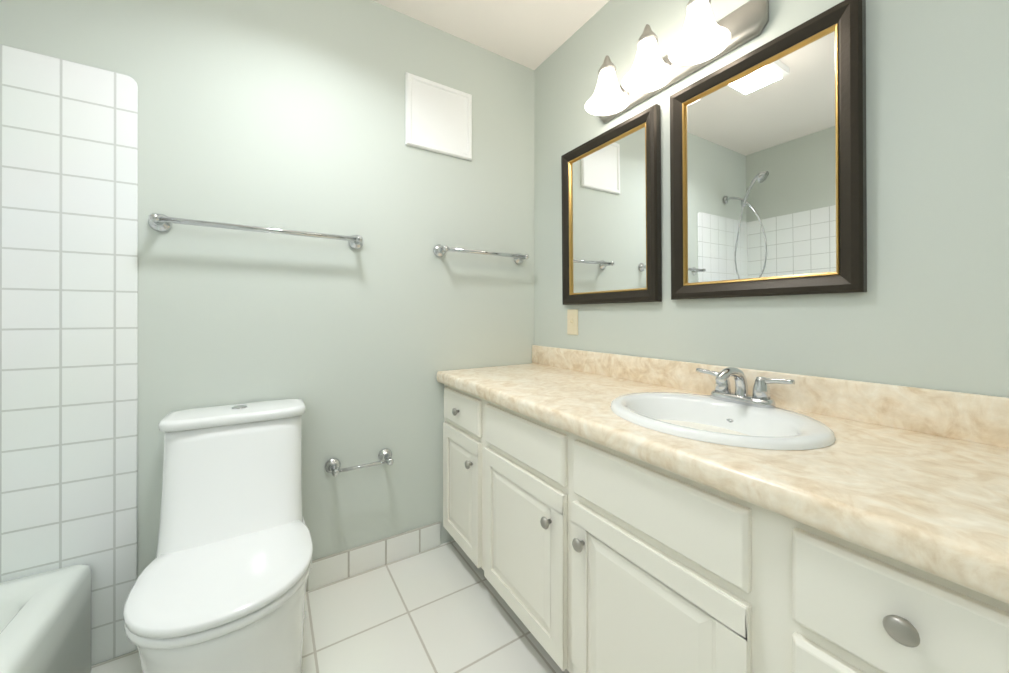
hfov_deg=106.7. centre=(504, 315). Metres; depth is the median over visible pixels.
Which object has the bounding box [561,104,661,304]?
mirror
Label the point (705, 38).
vanity light
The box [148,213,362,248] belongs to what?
towel rail
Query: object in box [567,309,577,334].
switch plate
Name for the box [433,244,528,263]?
towel rail
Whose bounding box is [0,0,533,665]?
wall
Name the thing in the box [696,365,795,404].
faucet
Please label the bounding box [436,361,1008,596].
countertop
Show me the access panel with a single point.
(438, 117)
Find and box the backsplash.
[532,345,1008,448]
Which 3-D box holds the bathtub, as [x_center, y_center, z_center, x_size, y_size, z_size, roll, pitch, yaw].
[-1.138,0.916,0.338,0.648,0.335,1.530,0,0,-32]
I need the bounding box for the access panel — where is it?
[405,72,471,160]
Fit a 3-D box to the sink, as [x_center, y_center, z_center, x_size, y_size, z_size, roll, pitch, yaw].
[0.517,0.322,0.961,0.428,0.159,0.504,0,0,-32]
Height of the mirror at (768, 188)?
0.724 m
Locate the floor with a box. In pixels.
[91,540,568,672]
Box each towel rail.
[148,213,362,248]
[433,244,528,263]
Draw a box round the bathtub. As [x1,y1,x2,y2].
[0,564,90,672]
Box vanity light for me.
[585,0,768,122]
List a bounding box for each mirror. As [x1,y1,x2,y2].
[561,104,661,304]
[670,0,866,299]
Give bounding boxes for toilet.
[123,399,312,672]
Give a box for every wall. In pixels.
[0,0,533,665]
[534,0,1008,397]
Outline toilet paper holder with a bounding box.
[325,448,393,476]
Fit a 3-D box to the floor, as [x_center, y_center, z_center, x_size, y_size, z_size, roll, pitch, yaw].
[-0.145,1.134,0.343,2.560,0.100,2.800,0,0,-32]
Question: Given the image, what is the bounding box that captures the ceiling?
[372,0,609,69]
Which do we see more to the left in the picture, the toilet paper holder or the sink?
the toilet paper holder
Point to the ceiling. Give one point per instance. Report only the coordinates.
(533, 34)
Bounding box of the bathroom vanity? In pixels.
[438,381,1008,672]
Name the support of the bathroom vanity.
on the floor
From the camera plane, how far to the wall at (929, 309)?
0.89 m
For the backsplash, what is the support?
attached to the wall at (929, 309)
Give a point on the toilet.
(219, 585)

